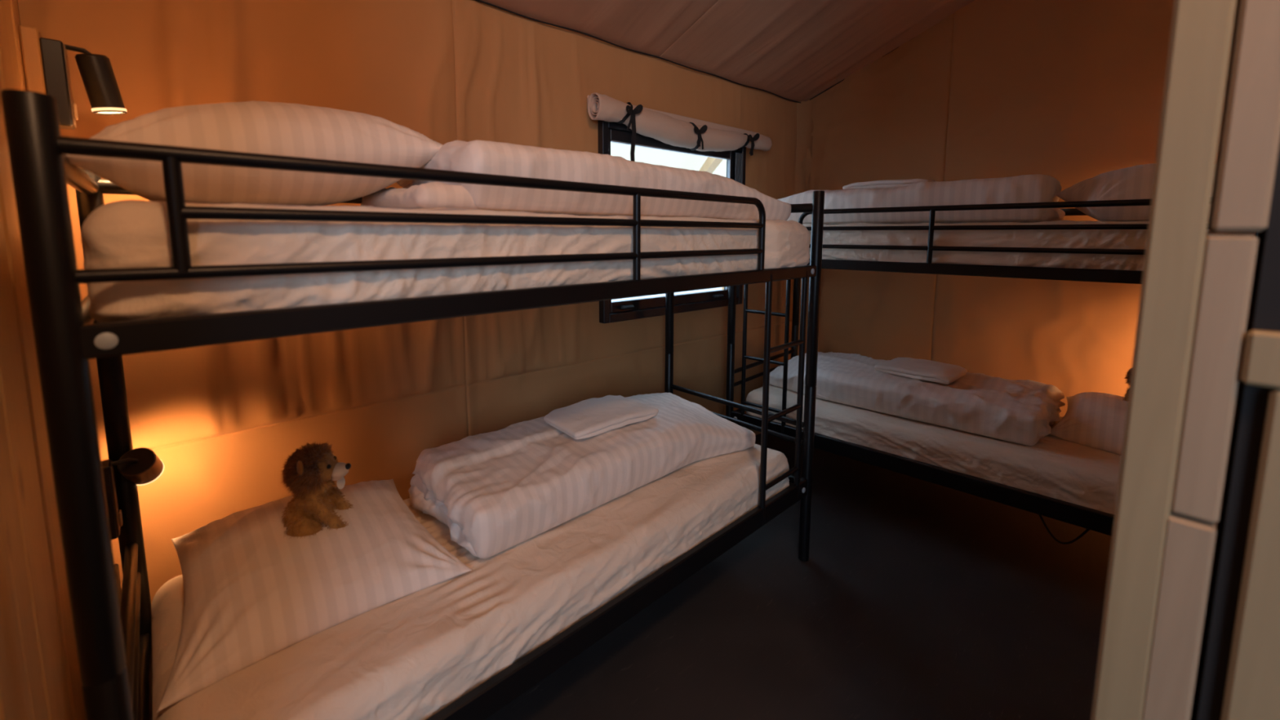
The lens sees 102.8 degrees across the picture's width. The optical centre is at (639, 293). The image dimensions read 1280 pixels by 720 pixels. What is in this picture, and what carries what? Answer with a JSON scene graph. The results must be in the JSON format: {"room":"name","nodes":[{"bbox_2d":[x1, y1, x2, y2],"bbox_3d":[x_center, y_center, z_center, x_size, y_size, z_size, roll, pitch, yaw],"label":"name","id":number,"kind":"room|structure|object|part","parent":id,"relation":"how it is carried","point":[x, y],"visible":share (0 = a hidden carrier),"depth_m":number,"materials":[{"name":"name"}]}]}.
{"room":"tent bunk bedroom","nodes":[
{"label":"tent bunk bedroom","id":0,"kind":"room"},
{"bbox_2d":[0,0,121,719],"bbox_3d":[-1.051,-0.144,0.824,0.133,2.900,1.480,-6,9,-43],"label":"wall","id":1,"kind":"structure","parent":0,"point":[40,677],"depth_m":0.83,"materials":[{"name":"brown"}]},
{"bbox_2d":[39,37,127,129],"bbox_3d":[-1.283,-0.474,1.186,0.125,0.184,0.066,-6,9,-43],"label":"reading lamp","id":2,"kind":"object","parent":1,"relation":"attached to","point":[96,72],"visible":0.99,"depth_m":1.17,"materials":[{"name":"black metal"}]},
{"bbox_3d":[-1.300,-0.471,1.166,0.002,0.176,0.052,-6,9,-43],"label":"plate","id":3,"kind":"part","parent":2,"relation":"part of","materials":[{"name":"brown metal"}]},
{"bbox_2d":[72,102,78,119],"bbox_3d":[-1.298,-0.418,1.175,0.005,0.036,0.024,-6,9,-43],"label":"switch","id":4,"kind":"object","parent":2,"relation":"attached to","point":[75,117],"depth_m":1.17,"materials":[{"name":"white plastic"}]},
{"bbox_3d":[-1.285,-0.554,1.171,0.046,0.021,0.011,-6,9,-43],"label":"arm","id":5,"kind":"part","parent":2,"relation":"part of","materials":[{"name":"black metal"}]},
{"bbox_2d":[102,111,118,113],"bbox_3d":[-1.261,-0.432,1.216,0.048,0.008,0.048,-6,9,-43],"label":"diffuser","id":6,"kind":"object","parent":2,"relation":"attached to","point":[102,112],"depth_m":1.22,"materials":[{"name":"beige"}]},
{"bbox_2d":[17,0,796,606],"bbox_3d":[-1.478,0.046,1.408,7.100,2.385,0.077,-6,9,-41],"label":"wall","id":7,"kind":"structure","parent":0,"point":[223,421],"depth_m":1.90,"materials":[{"name":"beige fabric"}]},
{"bbox_2d":[475,0,800,102],"bbox_3d":[-0.336,-1.188,2.292,3.960,0.012,0.019,-6,9,-41],"label":"trim","id":8,"kind":"structure","parent":7,"relation":"attached to","point":[480,1],"depth_m":2.49,"materials":[{"name":"black"}]},
{"bbox_2d":[597,120,746,323],"bbox_3d":[0.227,-0.386,2.887,1.123,0.994,0.076,-6,9,-41],"label":"window","id":9,"kind":"structure","parent":7,"relation":"in","point":[614,139],"depth_m":2.80,"materials":[{"name":"black"}]},
{"bbox_3d":[-0.064,0.071,2.653,0.095,0.018,0.034,-6,9,-41],"label":"handle","id":10,"kind":"part","parent":9,"relation":"part of","materials":[{"name":"black"}]},
{"bbox_3d":[0.190,-0.390,2.876,0.927,0.804,0.006,-6,9,-41],"label":"pane","id":11,"kind":"part","parent":9,"relation":"part of","materials":[{"name":"clear glass"}]},
{"bbox_3d":[0.221,0.085,2.947,1.051,0.045,0.060,-6,9,-41],"label":"frame","id":12,"kind":"part","parent":9,"relation":"part of","materials":[{"name":"black"}]},
{"bbox_3d":[0.223,-0.863,2.837,1.051,0.036,0.060,-6,9,-41],"label":"frame","id":13,"kind":"part","parent":9,"relation":"part of","materials":[{"name":"black"}]},
{"bbox_2d":[586,92,772,161],"bbox_3d":[0.299,-0.806,2.817,1.363,0.345,0.137,-6,9,-41],"label":"rolled blind","id":14,"kind":"object","parent":9,"relation":"attached to","point":[674,130],"visible":1,"depth_m":2.65,"materials":[{"name":"fabric"}]},
{"bbox_3d":[0.483,0.017,3.134,0.095,0.018,0.034,-6,9,-41],"label":"handle","id":15,"kind":"part","parent":9,"relation":"part of","materials":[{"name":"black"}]},
{"bbox_3d":[0.629,-0.427,3.251,0.036,0.994,0.060,-6,9,-41],"label":"frame","id":16,"kind":"part","parent":9,"relation":"part of","materials":[{"name":"black metal"}]},
{"bbox_2d":[480,0,975,102],"bbox_3d":[-0.600,-1.542,0.321,7.220,1.145,2.770,-6,9,-41],"label":"ceiling","id":17,"kind":"structure","parent":0,"point":[793,50],"depth_m":2.71,"materials":[{"name":"beige fabric"}]},
{"bbox_2d":[485,433,1111,719],"bbox_3d":[0.373,1.470,-0.218,7.700,0.060,5.800,-6,9,-43],"label":"floor","id":18,"kind":"structure","parent":0,"point":[913,598],"depth_m":1.84,"materials":[{"name":"plastic"}]},
{"bbox_2d":[0,88,824,719],"bbox_3d":[-0.306,0.418,1.726,2.095,1.578,0.854,-6,9,-43],"label":"bunk bed","id":19,"kind":"object","parent":18,"relation":"on","point":[114,646],"visible":0.54,"depth_m":0.88,"materials":[{"name":"black metal"}]},
{"bbox_3d":[-0.768,0.532,0.732,0.045,1.578,0.045,-6,9,-43],"label":"post","id":20,"kind":"part","parent":19,"relation":"part of","materials":[{"name":"black metal"}]},
{"bbox_3d":[-1.046,-0.220,0.939,0.036,0.036,0.789,-6,9,-43],"label":"rail","id":21,"kind":"part","parent":19,"relation":"part of","materials":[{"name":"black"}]},
{"bbox_3d":[-1.046,0.032,0.968,0.032,0.032,0.789,-6,9,-43],"label":"rail","id":22,"kind":"part","parent":19,"relation":"part of","materials":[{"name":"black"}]},
{"bbox_3d":[-1.327,0.464,1.312,0.045,1.578,0.045,-6,9,-43],"label":"post","id":23,"kind":"part","parent":19,"relation":"part of","materials":[{"name":"black metal"}]},
{"bbox_3d":[-1.048,0.688,1.044,0.024,0.024,0.789,-6,9,-43],"label":"rail","id":24,"kind":"part","parent":19,"relation":"part of","materials":[{"name":"black metal"}]},
{"bbox_2d":[101,447,164,539],"bbox_3d":[-1.299,0.494,1.307,0.127,0.193,0.137,-6,9,-43],"label":"reading lamp","id":25,"kind":"object","parent":19,"relation":"attached to","point":[141,466],"visible":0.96,"depth_m":1.28,"materials":[{"name":"black metal"}]},
{"bbox_3d":[-1.293,0.504,1.260,0.002,0.176,0.052,-6,9,-43],"label":"plate","id":26,"kind":"part","parent":25,"relation":"part of","materials":[{"name":"brown metal"}]},
{"bbox_2d":[117,509,122,526],"bbox_3d":[-1.290,0.557,1.269,0.005,0.036,0.024,-6,9,-43],"label":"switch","id":27,"kind":"object","parent":25,"relation":"attached to","point":[119,512],"depth_m":1.26,"materials":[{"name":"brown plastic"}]},
{"bbox_3d":[-1.282,0.421,1.273,0.015,0.022,0.052,3,7,22],"label":"arm","id":28,"kind":"part","parent":25,"relation":"part of","materials":[{"name":"black metal"}]},
{"bbox_3d":[-1.048,0.767,1.053,0.022,0.022,0.789,-6,9,-43],"label":"rail","id":29,"kind":"part","parent":19,"relation":"part of","materials":[{"name":"black metal"}]},
{"bbox_3d":[-1.048,0.946,1.074,0.032,0.032,0.789,-6,9,-43],"label":"rail","id":30,"kind":"part","parent":19,"relation":"part of","materials":[{"name":"black metal"}]},
{"bbox_3d":[-0.584,-0.340,1.932,2.030,0.036,0.036,-6,9,-43],"label":"rail","id":31,"kind":"part","parent":19,"relation":"part of","materials":[{"name":"black metal"}]},
{"bbox_3d":[-0.159,-0.143,1.237,1.645,0.250,0.023,-6,9,-43],"label":"guard rail","id":32,"kind":"part","parent":19,"relation":"part of","materials":[{"name":"black metal"}]},
{"bbox_3d":[-0.163,-0.086,1.240,1.634,0.019,0.019,-6,9,-43],"label":"guard rail","id":33,"kind":"part","parent":19,"relation":"part of","materials":[{"name":"black metal"}]},
{"bbox_2d":[80,200,810,322],"bbox_3d":[-0.290,-0.140,1.644,2.001,0.218,0.799,-6,9,-43],"label":"mattress","id":34,"kind":"object","parent":19,"relation":"on","point":[125,233],"visible":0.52,"depth_m":0.95,"materials":[{"name":"beige fabric"}]},
{"bbox_2d":[66,100,443,205],"bbox_3d":[-0.822,-0.324,1.194,0.694,0.254,0.657,-6,9,-43],"label":"pillow","id":35,"kind":"object","parent":34,"relation":"on","point":[263,127],"visible":0.75,"depth_m":1.02,"materials":[{"name":"white fabric"}]},
{"bbox_2d":[360,140,791,220],"bbox_3d":[-0.100,-0.354,1.792,1.514,0.184,0.574,-6,9,-43],"label":"duvet","id":36,"kind":"object","parent":34,"relation":"on","point":[483,157],"visible":0.74,"depth_m":1.36,"materials":[{"name":"white fabric"}]},
{"bbox_3d":[-0.037,-0.015,1.392,2.023,0.046,0.058,-6,9,-43],"label":"rail","id":37,"kind":"part","parent":19,"relation":"part of","materials":[{"name":"black metal"}]},
{"bbox_2d":[151,444,789,719],"bbox_3d":[-0.319,0.794,1.746,1.954,0.198,0.772,-6,9,-43],"label":"mattress","id":38,"kind":"object","parent":19,"relation":"on","point":[411,656],"visible":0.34,"depth_m":1.25,"materials":[{"name":"beige fabric"}]},
{"bbox_2d":[156,479,472,712],"bbox_3d":[-0.864,0.662,1.350,0.615,0.170,0.570,-6,9,-43],"label":"pillow","id":39,"kind":"object","parent":38,"relation":"on","point":[253,592],"visible":0.92,"depth_m":1.22,"materials":[{"name":"white fabric"}]},
{"bbox_2d":[280,441,353,538],"bbox_3d":[-0.855,0.521,1.338,0.197,0.273,0.180,-2,7,-16],"label":"lion","id":40,"kind":"object","parent":39,"relation":"on","point":[310,473],"visible":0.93,"depth_m":1.30},
{"bbox_2d":[408,392,755,558],"bbox_3d":[-0.156,0.582,1.949,1.279,0.188,0.593,-6,9,-43],"label":"duvet","id":41,"kind":"object","parent":38,"relation":"on","point":[495,491],"visible":0.93,"depth_m":1.66,"materials":[{"name":"white fabric"}]},
{"bbox_2d":[543,395,658,439],"bbox_3d":[-0.149,0.460,1.966,0.380,0.046,0.250,-5,9,-40],"label":"towel","id":42,"kind":"object","parent":41,"relation":"on","point":[590,417],"visible":1,"depth_m":1.91,"materials":[{"name":"beige fabric"}]},
{"bbox_3d":[-0.123,-0.178,1.267,1.524,0.019,0.019,-6,9,-43],"label":"guard rail","id":43,"kind":"part","parent":19,"relation":"part of","materials":[{"name":"black metal"}]},
{"bbox_3d":[-0.039,0.899,1.499,2.023,0.076,0.058,-6,9,-43],"label":"rail","id":44,"kind":"part","parent":19,"relation":"part of","materials":[{"name":"black metal"}]},
{"bbox_3d":[0.156,0.304,2.719,0.045,1.578,0.045,-6,9,-43],"label":"post","id":45,"kind":"part","parent":19,"relation":"part of","materials":[{"name":"black metal"}]},
{"bbox_3d":[0.435,0.528,2.451,0.024,0.024,0.789,-6,9,-43],"label":"rail","id":46,"kind":"part","parent":19,"relation":"part of","materials":[{"name":"black metal"}]},
{"bbox_3d":[0.435,0.607,2.460,0.022,0.022,0.789,-6,9,-43],"label":"rail","id":47,"kind":"part","parent":19,"relation":"part of","materials":[{"name":"black metal"}]},
{"bbox_3d":[0.434,0.786,2.481,0.032,0.032,0.789,-6,9,-43],"label":"rail","id":48,"kind":"part","parent":19,"relation":"part of","materials":[{"name":"black metal"}]},
{"bbox_3d":[0.437,-0.380,2.345,0.036,0.036,0.789,-6,9,-43],"label":"rail","id":49,"kind":"part","parent":19,"relation":"part of","materials":[{"name":"black metal"}]},
{"bbox_3d":[0.715,0.372,2.139,0.045,1.578,0.045,-6,9,-43],"label":"post","id":50,"kind":"part","parent":19,"relation":"part of","materials":[{"name":"black metal"}]},
{"bbox_2d":[725,196,1257,536],"bbox_3d":[1.555,0.324,2.569,2.095,1.578,0.854,6,9,43],"label":"bunk bed","id":51,"kind":"object","parent":18,"relation":"on","point":[1100,522],"visible":0.33,"depth_m":2.21,"materials":[{"name":"black metal"}]},
{"bbox_3d":[0.529,0.275,2.969,0.045,1.578,0.045,6,9,43],"label":"post","id":52,"kind":"part","parent":51,"relation":"part of","materials":[{"name":"black metal"}]},
{"bbox_3d":[0.805,0.511,3.295,0.022,0.022,0.789,6,9,43],"label":"rail","id":53,"kind":"part","parent":51,"relation":"part of","materials":[{"name":"black metal"}]},
{"bbox_3d":[0.805,0.432,3.285,0.024,0.024,0.789,6,9,43],"label":"rail","id":54,"kind":"part","parent":51,"relation":"part of","materials":[{"name":"black metal"}]},
{"bbox_3d":[1.082,0.208,3.557,0.045,1.578,0.045,6,9,43],"label":"post","id":55,"kind":"part","parent":51,"relation":"part of","materials":[{"name":"black metal"}]},
{"bbox_3d":[1.289,0.804,2.338,2.023,0.076,0.058,6,9,43],"label":"rail","id":56,"kind":"part","parent":51,"relation":"part of","materials":[{"name":"black metal"}]},
{"bbox_3d":[1.291,-0.109,2.232,2.023,0.046,0.058,6,9,43],"label":"rail","id":57,"kind":"part","parent":51,"relation":"part of","materials":[{"name":"black metal"}]},
{"bbox_3d":[1.419,-0.180,2.082,1.634,0.019,0.019,6,9,43],"label":"guard rail","id":58,"kind":"part","parent":51,"relation":"part of","materials":[{"name":"black metal"}]},
{"bbox_2d":[746,383,1217,527],"bbox_3d":[1.568,0.700,2.587,1.955,0.198,0.772,6,9,43],"label":"mattress","id":59,"kind":"object","parent":51,"relation":"on","point":[1054,467],"visible":0.37,"depth_m":2.21,"materials":[{"name":"beige fabric"}]},
{"bbox_2d":[768,351,1065,446],"bbox_3d":[1.406,0.491,2.769,1.366,0.187,0.664,6,9,43],"label":"duvet","id":60,"kind":"object","parent":59,"relation":"on","point":[1020,411],"visible":0.85,"depth_m":2.46,"materials":[{"name":"white fabric"}]},
{"bbox_2d":[874,357,967,384],"bbox_3d":[1.480,0.396,2.696,0.300,0.046,0.360,-6,9,-41],"label":"towel","id":61,"kind":"object","parent":60,"relation":"on","point":[914,368],"visible":1,"depth_m":2.63,"materials":[{"name":"beige fabric"}]},
{"bbox_2d":[1049,391,1127,455],"bbox_3d":[2.127,0.567,2.176,0.603,0.182,0.581,6,9,43],"label":"pillow","id":62,"kind":"object","parent":59,"relation":"on","point":[1094,420],"visible":0.42,"depth_m":2.22,"materials":[{"name":"white fabric"}]},
{"bbox_2d":[1122,368,1131,401],"bbox_3d":[2.198,0.432,2.233,0.178,0.246,0.162,-3,7,-27],"label":"lion","id":63,"kind":"object","parent":62,"relation":"on","point":[1129,372],"visible":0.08,"depth_m":2.26},
{"bbox_3d":[1.415,-0.237,2.079,1.645,0.250,0.023,6,9,43],"label":"guard rail","id":64,"kind":"part","parent":51,"relation":"part of","materials":[{"name":"black metal"}]},
{"bbox_3d":[1.379,-0.272,2.108,1.524,0.019,0.019,6,9,43],"label":"guard rail","id":65,"kind":"part","parent":51,"relation":"part of","materials":[{"name":"black metal"}]},
{"bbox_2d":[802,220,1255,271],"bbox_3d":[1.540,-0.234,2.486,2.006,0.218,0.802,6,9,43],"label":"mattress","id":66,"kind":"object","parent":51,"relation":"on","point":[1042,238],"visible":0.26,"depth_m":2.07,"materials":[{"name":"beige fabric"}]},
{"bbox_2d":[777,173,1065,224],"bbox_3d":[1.313,-0.458,2.663,1.396,0.196,0.572,6,9,43],"label":"duvet","id":67,"kind":"object","parent":66,"relation":"on","point":[1037,188],"visible":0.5,"depth_m":2.27,"materials":[{"name":"white fabric"}]},
{"bbox_2d":[842,178,934,189],"bbox_3d":[1.323,-0.573,2.706,0.420,0.046,0.220,6,9,43],"label":"towel","id":68,"kind":"object","parent":67,"relation":"on","point":[888,183],"visible":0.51,"depth_m":2.62,"materials":[{"name":"beige fabric"}]},
{"bbox_2d":[1056,163,1216,221],"bbox_3d":[2.085,-0.402,2.051,0.650,0.225,0.660,6,9,43],"label":"pillow","id":69,"kind":"object","parent":66,"relation":"on","point":[1135,182],"visible":0.44,"depth_m":1.93,"materials":[{"name":"white fabric"}]},
{"bbox_2d":[1038,514,1088,544],"bbox_3d":[1.681,0.945,2.033,0.167,0.105,0.008,6,9,43],"label":"cable","id":70,"kind":"object","parent":51,"relation":"hanging from","point":[1084,532],"visible":0.9,"depth_m":2.03,"materials":[{"name":"black plastic"}]},
{"bbox_3d":[1.833,-0.432,2.778,2.030,0.036,0.036,6,9,43],"label":"rail","id":71,"kind":"part","parent":51,"relation":"part of","materials":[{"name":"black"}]},
{"bbox_2d":[801,0,1237,417],"bbox_3d":[2.758,-0.590,2.201,4.440,3.484,0.056,6,9,42],"label":"wall","id":72,"kind":"structure","parent":0,"point":[1068,91],"depth_m":2.87,"materials":[{"name":"beige fabric"}]},
{"bbox_2d":[790,100,814,355],"bbox_3d":[1.137,-0.202,3.702,0.215,2.300,0.099,0,7,-2],"label":"trim","id":73,"kind":"structure","parent":72,"relation":"attached to","point":[805,125],"depth_m":3.61,"materials":[{"name":"beige fabric"}]},
{"bbox_2d":[809,38,912,100],"bbox_3d":[2.066,-1.766,2.702,2.403,1.032,0.008,6,9,43],"label":"trim","id":74,"kind":"structure","parent":72,"relation":"attached to","point":[912,38],"depth_m":3.47,"materials":[{"name":"black"}]},
{"bbox_2d":[1090,0,1279,719],"bbox_3d":[0.758,-0.246,0.432,0.124,3.200,0.434,-6,9,-43],"label":"door frame","id":75,"kind":"structure","parent":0,"point":[1190,628],"depth_m":0.55,"materials":[{"name":"beige wood"}]}
]}

